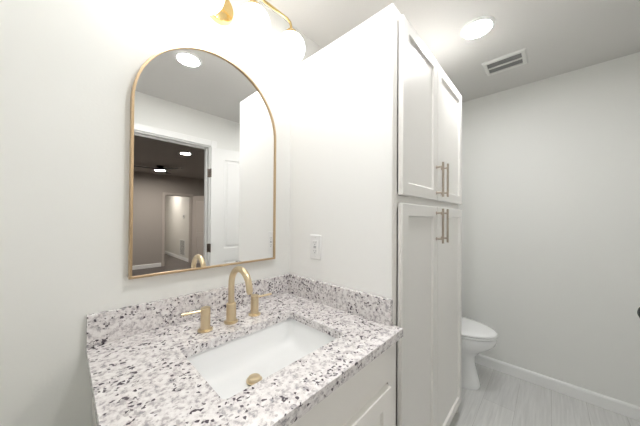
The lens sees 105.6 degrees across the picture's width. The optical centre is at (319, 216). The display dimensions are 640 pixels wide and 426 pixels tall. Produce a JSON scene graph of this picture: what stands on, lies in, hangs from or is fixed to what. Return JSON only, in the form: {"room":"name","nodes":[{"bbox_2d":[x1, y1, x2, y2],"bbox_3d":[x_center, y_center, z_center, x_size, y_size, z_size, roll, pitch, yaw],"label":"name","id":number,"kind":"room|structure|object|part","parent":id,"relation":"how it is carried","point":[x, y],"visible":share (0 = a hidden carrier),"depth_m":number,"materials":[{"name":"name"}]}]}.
{"room":"bathroom","nodes":[
{"label":"bathroom","id":0,"kind":"room"},
{"bbox_2d":[0,0,321,425],"bbox_3d":[0.018,0.108,1.653,0.100,2.400,2.940,0,-1,43],"label":"wall","id":1,"kind":"structure","parent":0,"point":[69,69],"depth_m":0.76,"materials":[{"name":"white paint"}]},
{"bbox_2d":[86,274,288,347],"bbox_3d":[-0.460,0.367,1.061,0.020,0.100,0.810,0,-1,43],"label":"backsplash","id":2,"kind":"structure","parent":1,"relation":"attached to","point":[102,327],"depth_m":0.91,"materials":[{"name":"stone"}]},
{"bbox_2d":[128,46,275,279],"bbox_3d":[-0.450,-0.244,1.066,0.027,0.928,0.610,0,-1,43],"label":"wall mirror","id":3,"kind":"object","parent":1,"relation":"attached to","point":[202,159],"visible":1,"depth_m":1.00,"materials":[{"name":"gold metal"}]},
{"bbox_2d":[189,0,304,63],"bbox_3d":[-0.383,-0.889,1.012,0.200,0.220,0.771,0,-1,43],"label":"vanity light","id":4,"kind":"object","parent":1,"relation":"attached to","point":[253,22],"visible":1,"depth_m":1.06,"materials":[{"name":"white glass"}]},
{"bbox_3d":[-0.435,-0.851,0.915,0.141,0.141,0.141,0,-1,43],"label":"lamp shade","id":5,"kind":"part","parent":4,"relation":"part of","materials":[{"name":"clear glass"}]},
{"bbox_3d":[-0.446,-0.929,1.072,0.027,0.140,0.140,0,-1,43],"label":"wall plate","id":6,"kind":"part","parent":4,"relation":"part of","materials":[{"name":"gold metal"}]},
{"bbox_3d":[-0.290,-0.849,1.068,0.141,0.141,0.141,0,-1,43],"label":"lamp shade","id":7,"kind":"part","parent":4,"relation":"part of","materials":[{"name":"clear glass"}]},
{"bbox_3d":[-0.146,-0.847,1.220,0.141,0.141,0.141,0,-1,43],"label":"lamp shade","id":8,"kind":"part","parent":4,"relation":"part of","materials":[{"name":"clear glass"}]},
{"bbox_2d":[259,0,639,101],"bbox_3d":[0.654,-1.133,1.068,1.830,0.080,2.940,0,-1,43],"label":"ceiling","id":9,"kind":"structure","parent":0,"point":[558,37],"depth_m":1.41,"materials":[{"name":"white paint"}]},
{"bbox_2d":[460,16,495,39],"bbox_3d":[0.910,-1.083,1.403,0.174,0.010,0.174,0,-1,43],"label":"recessed light","id":10,"kind":"object","parent":9,"relation":"in","point":[478,27],"visible":1,"depth_m":1.39,"materials":[{"name":"white plastic"}]},
{"bbox_2d":[482,48,527,75],"bbox_3d":[1.302,-1.077,1.711,0.240,0.013,0.196,0,-1,43],"label":"ceiling vent","id":11,"kind":"object","parent":9,"relation":"in","point":[517,58],"visible":1,"depth_m":1.70,"materials":[{"name":"white metal"}]},
{"bbox_2d":[449,363,639,425],"bbox_3d":[0.638,1.332,1.048,1.830,0.050,2.940,0,-1,43],"label":"floor","id":12,"kind":"structure","parent":0,"point":[502,399],"depth_m":1.67,"materials":[{"name":"grey tile"}]},
{"bbox_2d":[92,343,395,425],"bbox_3d":[-0.203,0.874,0.835,0.700,0.852,0.814,0,-1,43],"label":"vanity cabinet","id":13,"kind":"object","parent":12,"relation":"on","point":[368,398],"visible":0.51,"depth_m":0.76,"materials":[{"name":"white paint"}]},
{"bbox_2d":[86,292,402,425],"bbox_3d":[-0.216,0.432,0.844,0.672,0.031,0.831,0,-1,43],"label":"countertop","id":14,"kind":"structure","parent":13,"relation":"on","point":[147,378],"depth_m":0.65,"materials":[{"name":"stone"}]},
{"bbox_2d":[181,266,271,332],"bbox_3d":[-0.304,0.302,0.921,0.176,0.230,0.359,0,-1,43],"label":"faucet","id":15,"kind":"object","parent":14,"relation":"on","point":[205,327],"visible":1,"depth_m":0.94,"materials":[{"name":"gold metal"}]},
{"bbox_3d":[-0.450,0.343,0.865,0.078,0.010,0.009,1,-1,-38],"label":"lever","id":16,"kind":"part","parent":15,"relation":"part of","materials":[{"name":"gold metal"}]},
{"bbox_3d":[-0.420,0.375,0.889,0.051,0.083,0.051,0,-1,43],"label":"handle","id":17,"kind":"part","parent":15,"relation":"part of","materials":[{"name":"gold metal"}]},
{"bbox_3d":[-0.352,0.379,0.961,0.053,0.076,0.053,0,-1,43],"label":"spout","id":18,"kind":"part","parent":15,"relation":"part of","materials":[{"name":"gold metal"}]},
{"bbox_3d":[-0.301,0.267,0.914,0.161,0.160,0.024,0,-1,43],"label":"spout","id":19,"kind":"part","parent":15,"relation":"part of","materials":[{"name":"gold metal"}]},
{"bbox_3d":[-0.279,0.377,1.037,0.051,0.083,0.051,0,-1,43],"label":"handle","id":20,"kind":"part","parent":15,"relation":"part of","materials":[{"name":"gold metal"}]},
{"bbox_2d":[187,319,335,398],"bbox_3d":[-0.172,0.509,0.808,0.362,0.122,0.507,0,-1,43],"label":"sink","id":21,"kind":"object","parent":14,"relation":"in","point":[230,367],"visible":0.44,"depth_m":0.90,"materials":[{"name":"white ceramic"}]},
{"bbox_2d":[288,273,392,325],"bbox_3d":[0.048,0.371,1.152,0.631,0.100,0.020,0,-1,43],"label":"side splash","id":22,"kind":"object","parent":14,"relation":"on","point":[373,307],"visible":0.86,"depth_m":1.08,"materials":[{"name":"stone"}]},
{"bbox_3d":[0.002,0.824,0.641,0.020,0.752,0.814,0,-1,43],"label":"frame","id":23,"kind":"part","parent":13,"relation":"part of","materials":[{"name":"white paint"}]},
{"bbox_3d":[0.129,0.893,0.745,0.020,0.583,0.332,0,-1,43],"label":"door","id":24,"kind":"part","parent":13,"relation":"part of","materials":[{"name":"white paint"}]},
{"bbox_2d":[289,3,461,425],"bbox_3d":[0.405,0.236,1.488,0.688,2.146,0.955,0,-1,43],"label":"linen cabinet","id":25,"kind":"object","parent":12,"relation":"on","point":[376,130],"visible":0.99,"depth_m":1.13,"materials":[{"name":"white paint"}]},
{"bbox_2d":[310,234,320,259],"bbox_3d":[-0.023,0.155,1.231,0.076,0.124,0.009,0,-1,43],"label":"wall outlet","id":26,"kind":"object","parent":25,"relation":"attached to","point":[315,240],"visible":1,"depth_m":1.23,"materials":[{"name":"white plastic"}]},
{"bbox_2d":[313,240,317,253],"bbox_3d":[-0.025,0.155,1.229,0.033,0.068,0.003,0,-1,43],"label":"receptacle","id":27,"kind":"object","parent":26,"relation":"attached to","point":[315,242],"depth_m":1.22,"materials":[{"name":"grey plastic"}]},
{"bbox_3d":[0.059,0.231,1.170,0.624,2.146,0.018,0,-1,43],"label":"panel","id":28,"kind":"part","parent":25,"relation":"part of","materials":[{"name":"white paint"}]},
{"bbox_3d":[0.458,0.579,1.114,0.020,1.261,0.407,0,-1,43],"label":"door","id":29,"kind":"part","parent":25,"relation":"part of","materials":[{"name":"white paint"}]},
{"bbox_3d":[0.464,-0.447,1.122,0.020,0.722,0.407,0,-1,43],"label":"door","id":30,"kind":"part","parent":25,"relation":"part of","materials":[{"name":"white paint"}]},
{"bbox_3d":[0.602,0.191,1.302,0.020,2.055,0.953,0,-1,43],"label":"frame","id":31,"kind":"part","parent":25,"relation":"part of","materials":[{"name":"white paint"}]},
{"bbox_3d":[0.621,0.048,1.226,0.011,0.176,0.011,0,-1,43],"label":"pull handle","id":32,"kind":"part","parent":25,"relation":"part of","materials":[{"name":"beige metal"}]},
{"bbox_3d":[0.623,-0.188,1.228,0.011,0.176,0.011,0,-1,43],"label":"pull handle","id":33,"kind":"part","parent":25,"relation":"part of","materials":[{"name":"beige metal"}]},
{"bbox_3d":[0.674,0.049,1.282,0.011,0.176,0.011,0,-1,43],"label":"pull handle","id":34,"kind":"part","parent":25,"relation":"part of","materials":[{"name":"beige metal"}]},
{"bbox_3d":[0.772,-0.442,1.446,0.020,0.722,0.475,0,-1,43],"label":"door","id":35,"kind":"part","parent":25,"relation":"part of","materials":[{"name":"white paint"}]},
{"bbox_3d":[0.676,-0.191,1.283,0.011,0.176,0.011,0,-1,43],"label":"pull handle","id":36,"kind":"part","parent":25,"relation":"part of","materials":[{"name":"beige metal"}]},
{"bbox_3d":[0.765,0.584,1.438,0.020,1.261,0.475,0,-1,43],"label":"door","id":37,"kind":"part","parent":25,"relation":"part of","materials":[{"name":"white paint"}]},
{"bbox_2d":[461,317,497,389],"bbox_3d":[1.033,0.949,2.057,0.768,0.738,0.440,0,-1,43],"label":"toilet","id":38,"kind":"object","parent":12,"relation":"on","point":[477,338],"visible":0.27,"depth_m":1.84,"materials":[{"name":"white ceramic"}]},
{"bbox_3d":[1.058,1.113,2.031,0.688,0.410,0.356,0,-1,43],"label":"bowl","id":39,"kind":"part","parent":38,"relation":"part of","materials":[{"name":"white ceramic"}]},
{"bbox_3d":[1.122,0.898,1.974,0.520,0.016,0.362,0,-1,43],"label":"seat","id":40,"kind":"part","parent":38,"relation":"part of","materials":[{"name":"white plastic"}]},
{"bbox_3d":[1.121,0.872,1.975,0.527,0.028,0.364,0,-1,43],"label":"lid","id":41,"kind":"part","parent":38,"relation":"part of","materials":[{"name":"white ceramic"}]},
{"bbox_2d":[459,52,639,406],"bbox_3d":[1.659,0.122,2.054,1.730,2.400,0.100,0,-1,43],"label":"wall","id":42,"kind":"structure","parent":0,"point":[550,207],"depth_m":1.83,"materials":[{"name":"white paint"}]},
{"bbox_2d":[475,354,639,420],"bbox_3d":[1.565,1.279,2.048,1.600,0.085,0.014,0,-1,43],"label":"baseboard","id":43,"kind":"structure","parent":42,"relation":"attached to","point":[617,406],"depth_m":1.80,"materials":[{"name":"white paint"}]}
]}

